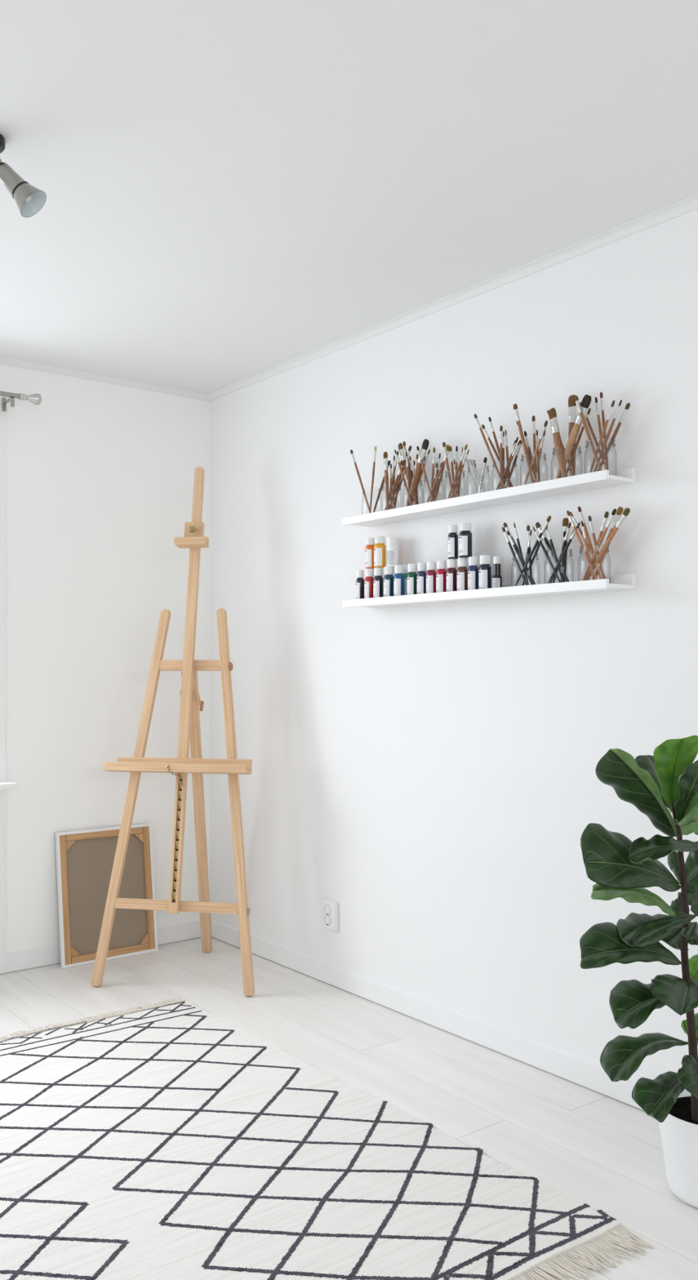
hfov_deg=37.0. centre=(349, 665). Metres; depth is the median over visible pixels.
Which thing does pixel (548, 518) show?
brush
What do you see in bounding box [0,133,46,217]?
ceiling spotlight
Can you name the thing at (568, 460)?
brush
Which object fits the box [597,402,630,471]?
brush
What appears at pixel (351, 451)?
brush
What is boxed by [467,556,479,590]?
paint bottle
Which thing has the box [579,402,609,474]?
brush
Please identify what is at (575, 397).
brush
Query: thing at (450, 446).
brush
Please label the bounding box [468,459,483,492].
tool
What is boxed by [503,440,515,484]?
brush
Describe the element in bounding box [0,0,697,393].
ceiling
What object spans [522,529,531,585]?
brush
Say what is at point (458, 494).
brush
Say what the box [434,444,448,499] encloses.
brush
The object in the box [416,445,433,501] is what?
brush
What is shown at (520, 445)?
brush
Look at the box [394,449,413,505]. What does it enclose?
brush
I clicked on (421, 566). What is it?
paint bottle
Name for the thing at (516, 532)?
brush
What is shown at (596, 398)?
brush
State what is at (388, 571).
paint bottle
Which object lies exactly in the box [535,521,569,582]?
brush
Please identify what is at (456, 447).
brush
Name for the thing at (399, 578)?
paint bottle
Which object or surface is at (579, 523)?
brush
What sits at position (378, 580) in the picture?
paint bottle
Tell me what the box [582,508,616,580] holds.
brush
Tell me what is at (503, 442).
brush
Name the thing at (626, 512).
brush
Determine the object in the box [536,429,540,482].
brush
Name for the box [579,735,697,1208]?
fiddle leaf fig
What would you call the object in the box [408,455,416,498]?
brush
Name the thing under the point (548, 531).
brush
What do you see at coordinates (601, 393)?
brush
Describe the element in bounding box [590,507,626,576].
brush
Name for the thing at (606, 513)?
brush
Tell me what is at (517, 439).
brush
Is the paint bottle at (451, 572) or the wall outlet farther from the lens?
the wall outlet
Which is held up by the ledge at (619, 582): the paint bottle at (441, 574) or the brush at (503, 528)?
the paint bottle at (441, 574)
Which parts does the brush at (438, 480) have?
handle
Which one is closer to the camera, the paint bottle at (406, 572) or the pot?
the pot
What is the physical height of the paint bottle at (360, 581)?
0.118 m
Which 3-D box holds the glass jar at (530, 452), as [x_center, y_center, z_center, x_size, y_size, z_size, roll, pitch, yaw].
[0.540,-0.563,3.048,0.080,0.107,0.080,0,0,-38]
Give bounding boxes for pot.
[658,1088,697,1208]
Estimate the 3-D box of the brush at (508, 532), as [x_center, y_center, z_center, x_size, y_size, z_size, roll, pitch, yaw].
[0.507,-0.316,3.086,0.008,0.177,0.108,0,0,-38]
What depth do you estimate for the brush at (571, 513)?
2.92 m
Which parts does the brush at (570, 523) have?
handle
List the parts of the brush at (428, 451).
handle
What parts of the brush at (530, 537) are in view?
handle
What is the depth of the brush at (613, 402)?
2.83 m
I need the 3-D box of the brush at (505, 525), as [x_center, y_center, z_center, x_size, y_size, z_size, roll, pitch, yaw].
[0.508,-0.330,3.104,0.010,0.205,0.133,0,0,-38]
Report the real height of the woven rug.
0.008 m
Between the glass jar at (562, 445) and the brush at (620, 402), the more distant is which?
the glass jar at (562, 445)
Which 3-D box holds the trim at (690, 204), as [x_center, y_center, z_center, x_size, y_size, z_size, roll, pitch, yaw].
[1.407,-1.188,2.008,0.030,0.024,6.643,0,0,-38]
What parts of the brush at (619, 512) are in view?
handle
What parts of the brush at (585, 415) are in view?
handle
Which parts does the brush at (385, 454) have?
handle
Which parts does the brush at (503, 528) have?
handle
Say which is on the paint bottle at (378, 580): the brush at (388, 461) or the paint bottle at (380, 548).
the paint bottle at (380, 548)
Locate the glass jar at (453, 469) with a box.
[444,469,466,499]
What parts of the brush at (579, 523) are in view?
handle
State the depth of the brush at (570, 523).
2.96 m
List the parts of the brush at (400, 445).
handle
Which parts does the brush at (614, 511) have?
handle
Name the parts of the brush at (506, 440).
handle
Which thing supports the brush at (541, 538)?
in the glass jar
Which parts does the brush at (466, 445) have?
handle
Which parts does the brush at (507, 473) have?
handle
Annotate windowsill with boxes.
[0,781,17,790]
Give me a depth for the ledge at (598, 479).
3.11 m
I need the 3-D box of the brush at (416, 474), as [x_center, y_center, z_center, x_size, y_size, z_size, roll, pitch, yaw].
[0.224,-0.628,3.437,0.021,0.224,0.117,0,0,-38]
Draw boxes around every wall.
[0,364,209,973]
[209,208,697,1079]
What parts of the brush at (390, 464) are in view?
handle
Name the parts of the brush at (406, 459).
handle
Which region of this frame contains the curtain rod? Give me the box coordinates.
[0,391,41,411]
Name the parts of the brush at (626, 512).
handle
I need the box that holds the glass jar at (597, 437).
[584,437,616,475]
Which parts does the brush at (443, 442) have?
handle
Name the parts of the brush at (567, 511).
handle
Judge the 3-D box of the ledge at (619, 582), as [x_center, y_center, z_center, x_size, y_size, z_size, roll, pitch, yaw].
[0.378,-0.228,3.255,0.124,0.045,1.150,0,0,-38]
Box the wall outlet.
[322,898,338,930]
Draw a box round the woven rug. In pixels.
[0,997,653,1279]
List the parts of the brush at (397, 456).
handle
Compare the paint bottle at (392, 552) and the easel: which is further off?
the easel
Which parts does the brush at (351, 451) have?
handle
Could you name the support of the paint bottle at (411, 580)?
on the ledge at (619, 582)
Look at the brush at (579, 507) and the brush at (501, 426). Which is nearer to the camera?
the brush at (579, 507)
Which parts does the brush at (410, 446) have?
handle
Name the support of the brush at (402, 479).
in the glass jar
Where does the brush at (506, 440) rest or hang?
in the glass jar
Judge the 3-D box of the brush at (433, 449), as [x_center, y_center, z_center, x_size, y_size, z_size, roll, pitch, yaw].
[0.272,-0.613,3.383,0.008,0.190,0.022,0,0,-38]
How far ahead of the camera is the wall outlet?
3.89 m
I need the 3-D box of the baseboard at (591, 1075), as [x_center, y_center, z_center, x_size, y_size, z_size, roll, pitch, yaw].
[1.415,1.159,2.014,0.010,0.072,6.643,0,0,-38]
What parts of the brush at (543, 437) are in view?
handle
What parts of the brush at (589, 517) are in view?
handle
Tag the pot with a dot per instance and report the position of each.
(679, 1131)
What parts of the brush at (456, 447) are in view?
handle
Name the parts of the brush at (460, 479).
handle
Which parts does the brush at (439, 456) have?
handle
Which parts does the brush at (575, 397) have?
handle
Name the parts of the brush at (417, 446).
handle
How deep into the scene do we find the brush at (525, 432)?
3.06 m
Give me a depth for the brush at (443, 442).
3.31 m
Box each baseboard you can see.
[5,920,200,972]
[210,919,643,1110]
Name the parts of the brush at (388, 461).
handle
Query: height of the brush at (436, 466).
0.141 m
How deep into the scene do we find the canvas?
4.27 m
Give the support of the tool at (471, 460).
in the glass jar
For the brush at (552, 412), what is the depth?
2.94 m
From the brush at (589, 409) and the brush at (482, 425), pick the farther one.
the brush at (482, 425)
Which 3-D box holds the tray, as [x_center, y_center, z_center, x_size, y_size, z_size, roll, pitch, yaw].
[-0.640,0.377,3.905,0.424,0.056,0.467,0,0,-38]
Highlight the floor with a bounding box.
[0,936,697,1279]
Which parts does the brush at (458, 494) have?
handle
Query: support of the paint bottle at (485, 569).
on the ledge at (619, 582)
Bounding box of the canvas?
[54,822,158,968]
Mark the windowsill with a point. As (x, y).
(3, 784)
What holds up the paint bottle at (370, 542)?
on the paint bottle at (369, 573)
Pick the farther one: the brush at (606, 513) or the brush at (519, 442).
the brush at (519, 442)
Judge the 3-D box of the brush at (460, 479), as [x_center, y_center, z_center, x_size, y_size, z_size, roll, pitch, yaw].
[0.353,-0.606,3.318,0.008,0.177,0.025,0,0,-38]
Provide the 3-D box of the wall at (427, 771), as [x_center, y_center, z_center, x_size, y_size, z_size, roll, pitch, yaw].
[1.503,0.000,2.006,0.120,2.400,6.763,0,0,-38]
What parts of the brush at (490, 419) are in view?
handle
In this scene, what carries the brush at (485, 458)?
in the glass jar
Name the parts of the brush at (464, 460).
handle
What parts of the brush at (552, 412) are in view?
handle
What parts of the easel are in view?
leg, bead chain, brass knob, holder plate, leg, knob, leg, knob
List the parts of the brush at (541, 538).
handle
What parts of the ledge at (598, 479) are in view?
rail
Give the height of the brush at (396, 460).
0.207 m
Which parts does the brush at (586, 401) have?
handle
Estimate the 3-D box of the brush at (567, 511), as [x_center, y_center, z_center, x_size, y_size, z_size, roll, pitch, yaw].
[0.643,-0.331,2.877,0.008,0.206,0.108,0,0,-38]
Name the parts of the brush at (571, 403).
handle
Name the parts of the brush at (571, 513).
handle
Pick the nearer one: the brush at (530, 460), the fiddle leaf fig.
the fiddle leaf fig
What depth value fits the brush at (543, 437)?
3.04 m
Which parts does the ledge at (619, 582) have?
rail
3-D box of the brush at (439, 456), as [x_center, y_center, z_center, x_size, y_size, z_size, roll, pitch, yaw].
[0.283,-0.603,3.388,0.008,0.170,0.041,0,0,-38]
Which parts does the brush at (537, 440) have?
handle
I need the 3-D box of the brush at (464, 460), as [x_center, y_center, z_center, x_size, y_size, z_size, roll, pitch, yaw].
[0.347,-0.597,3.296,0.008,0.160,0.093,0,0,-38]
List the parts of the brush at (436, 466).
handle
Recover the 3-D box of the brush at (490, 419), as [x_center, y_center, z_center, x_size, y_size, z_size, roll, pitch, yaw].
[0.456,-0.639,3.152,0.008,0.243,0.093,0,0,-38]
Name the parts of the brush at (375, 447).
handle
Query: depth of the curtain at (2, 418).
4.06 m
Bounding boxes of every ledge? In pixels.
[342,467,635,527]
[342,573,635,607]
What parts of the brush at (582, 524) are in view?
handle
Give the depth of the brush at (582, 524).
2.87 m
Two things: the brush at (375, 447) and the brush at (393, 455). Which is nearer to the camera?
the brush at (393, 455)
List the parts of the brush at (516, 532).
handle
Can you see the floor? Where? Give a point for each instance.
(598, 1150)
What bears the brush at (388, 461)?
in the glass jar
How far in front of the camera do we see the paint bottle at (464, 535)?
3.25 m
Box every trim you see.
[0,355,209,401]
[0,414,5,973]
[207,193,697,400]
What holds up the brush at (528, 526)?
in the glass jar
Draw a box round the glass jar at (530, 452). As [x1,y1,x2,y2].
[520,452,546,485]
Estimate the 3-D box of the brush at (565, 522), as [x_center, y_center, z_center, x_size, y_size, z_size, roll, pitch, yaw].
[0.618,-0.326,2.983,0.015,0.194,0.023,0,0,-38]
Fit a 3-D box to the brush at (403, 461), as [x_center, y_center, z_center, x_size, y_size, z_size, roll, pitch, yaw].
[0.151,-0.602,3.526,0.008,0.170,0.110,0,0,-38]
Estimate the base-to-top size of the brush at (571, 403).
0.251 m
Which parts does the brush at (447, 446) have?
handle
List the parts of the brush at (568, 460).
handle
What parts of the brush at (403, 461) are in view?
handle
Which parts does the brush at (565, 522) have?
handle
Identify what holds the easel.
on the floor
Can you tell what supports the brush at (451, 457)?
in the glass jar at (453, 469)
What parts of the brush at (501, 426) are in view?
handle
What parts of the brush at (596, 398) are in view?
handle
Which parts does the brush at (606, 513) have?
handle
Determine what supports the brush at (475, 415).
in the glass jar
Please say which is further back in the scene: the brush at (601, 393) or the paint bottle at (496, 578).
the paint bottle at (496, 578)
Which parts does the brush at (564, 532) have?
handle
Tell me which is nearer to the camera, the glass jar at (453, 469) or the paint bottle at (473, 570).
the paint bottle at (473, 570)
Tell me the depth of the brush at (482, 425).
3.19 m
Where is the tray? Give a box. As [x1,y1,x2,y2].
[103,756,252,774]
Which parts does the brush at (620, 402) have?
handle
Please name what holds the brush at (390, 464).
in the glass jar
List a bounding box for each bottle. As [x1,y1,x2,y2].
[355,569,364,599]
[364,537,374,568]
[364,568,373,598]
[373,536,386,568]
[373,567,383,597]
[383,566,393,596]
[386,537,398,567]
[393,564,404,595]
[402,564,408,595]
[406,563,417,595]
[417,562,426,594]
[426,561,435,593]
[435,560,446,592]
[446,559,457,591]
[447,524,457,559]
[457,557,467,591]
[458,522,471,558]
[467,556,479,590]
[479,555,491,589]
[492,555,502,587]
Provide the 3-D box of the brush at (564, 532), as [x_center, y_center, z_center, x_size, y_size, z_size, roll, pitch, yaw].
[0.612,-0.307,2.981,0.008,0.156,0.020,0,0,-38]
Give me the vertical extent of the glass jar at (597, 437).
0.107 m
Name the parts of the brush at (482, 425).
handle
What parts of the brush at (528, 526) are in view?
handle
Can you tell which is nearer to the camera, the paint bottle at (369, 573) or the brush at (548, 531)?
the brush at (548, 531)
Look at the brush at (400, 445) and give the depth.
3.49 m
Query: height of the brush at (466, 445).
0.173 m
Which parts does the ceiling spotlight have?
lamp shade, bulb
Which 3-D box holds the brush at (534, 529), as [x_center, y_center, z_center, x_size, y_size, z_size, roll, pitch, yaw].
[0.566,-0.315,2.979,0.008,0.174,0.107,0,0,-38]
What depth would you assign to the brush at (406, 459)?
3.46 m
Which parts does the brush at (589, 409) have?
handle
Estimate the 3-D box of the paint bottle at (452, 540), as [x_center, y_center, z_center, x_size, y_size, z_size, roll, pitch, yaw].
[0.330,-0.393,3.311,0.034,0.107,0.033,0,0,-38]
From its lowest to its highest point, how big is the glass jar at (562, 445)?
0.107 m
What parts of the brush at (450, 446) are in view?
handle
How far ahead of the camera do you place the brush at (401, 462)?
3.56 m
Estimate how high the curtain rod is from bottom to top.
0.068 m
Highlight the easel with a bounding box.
[90,466,254,995]
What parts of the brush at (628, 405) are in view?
handle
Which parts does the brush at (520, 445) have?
handle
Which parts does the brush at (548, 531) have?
handle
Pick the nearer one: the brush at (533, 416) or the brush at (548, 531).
the brush at (548, 531)
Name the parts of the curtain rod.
rod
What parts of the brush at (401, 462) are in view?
handle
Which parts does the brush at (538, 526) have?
handle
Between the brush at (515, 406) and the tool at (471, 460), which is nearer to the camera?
the brush at (515, 406)
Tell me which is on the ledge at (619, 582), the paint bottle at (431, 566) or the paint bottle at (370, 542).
the paint bottle at (431, 566)
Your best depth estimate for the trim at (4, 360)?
4.31 m
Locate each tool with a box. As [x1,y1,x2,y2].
[465,458,478,493]
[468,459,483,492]
[471,460,485,491]
[473,460,476,492]
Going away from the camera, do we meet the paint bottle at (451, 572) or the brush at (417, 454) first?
the paint bottle at (451, 572)
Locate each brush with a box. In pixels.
[350,449,371,512]
[368,445,377,513]
[373,460,390,512]
[383,451,389,510]
[384,460,404,510]
[388,450,398,497]
[389,445,411,509]
[390,463,391,509]
[391,471,404,508]
[392,455,395,508]
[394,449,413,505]
[394,460,402,508]
[398,442,417,504]
[403,441,418,504]
[405,439,429,506]
[405,451,410,505]
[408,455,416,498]
[411,453,417,502]
[414,448,430,493]
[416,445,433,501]
[426,445,451,502]
[430,447,435,502]
[432,462,437,498]
[433,453,440,501]
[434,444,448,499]
[434,462,442,501]
[442,441,453,497]
[447,444,467,498]
[450,448,455,497]
[450,448,469,497]
[453,459,459,497]
[455,445,457,497]
[457,446,462,497]
[474,413,505,488]
[478,457,487,493]
[481,424,512,487]
[488,417,510,487]
[496,440,520,489]
[498,436,518,488]
[499,425,502,488]
[502,431,504,488]
[502,527,527,585]
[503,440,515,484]
[503,522,535,584]
[505,429,511,487]
[505,440,521,488]
[506,530,533,584]
[513,403,533,483]
[513,522,528,585]
[514,515,551,586]
[515,420,537,482]
[521,524,547,585]
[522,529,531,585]
[523,420,547,484]
[524,431,537,477]
[526,524,532,584]
[532,415,537,482]
[533,430,545,482]
[533,526,560,582]
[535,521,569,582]
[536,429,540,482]
[546,409,575,475]
[546,522,580,583]
[546,526,564,582]
[548,407,567,477]
[549,530,573,583]
[552,522,571,582]
[555,394,591,479]
[560,530,565,582]
[562,517,568,582]
[566,408,591,472]
[566,510,597,579]
[568,395,576,475]
[569,511,606,578]
[573,395,601,471]
[577,506,601,578]
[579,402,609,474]
[581,520,594,579]
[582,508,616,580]
[583,507,630,580]
[586,511,608,580]
[588,515,604,578]
[589,400,614,472]
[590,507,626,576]
[593,400,622,471]
[594,506,622,579]
[595,396,605,469]
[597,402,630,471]
[600,391,608,470]
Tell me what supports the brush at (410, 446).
in the glass jar
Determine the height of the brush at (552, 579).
0.154 m
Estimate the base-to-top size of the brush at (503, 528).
0.186 m
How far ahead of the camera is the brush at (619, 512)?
2.85 m
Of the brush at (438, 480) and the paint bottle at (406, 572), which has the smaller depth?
the brush at (438, 480)
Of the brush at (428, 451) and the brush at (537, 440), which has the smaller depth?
the brush at (537, 440)
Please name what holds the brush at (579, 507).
in the glass jar
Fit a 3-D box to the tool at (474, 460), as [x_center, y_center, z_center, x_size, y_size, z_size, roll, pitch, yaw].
[0.390,-0.578,3.225,0.009,0.120,0.017,0,0,-38]
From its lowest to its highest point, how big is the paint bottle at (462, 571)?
0.118 m
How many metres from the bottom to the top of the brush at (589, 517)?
0.191 m
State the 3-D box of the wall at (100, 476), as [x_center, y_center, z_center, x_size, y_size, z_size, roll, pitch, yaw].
[-2.526,0.000,3.297,4.898,2.400,0.220,0,0,-38]
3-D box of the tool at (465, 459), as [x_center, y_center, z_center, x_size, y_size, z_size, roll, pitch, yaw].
[0.381,-0.580,3.221,0.009,0.125,0.062,0,0,-38]
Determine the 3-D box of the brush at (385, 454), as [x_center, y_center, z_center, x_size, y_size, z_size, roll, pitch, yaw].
[0.127,-0.623,3.548,0.014,0.211,0.028,0,0,-38]
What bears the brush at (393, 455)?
in the glass jar
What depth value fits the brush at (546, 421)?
3.02 m
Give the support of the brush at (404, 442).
in the glass jar

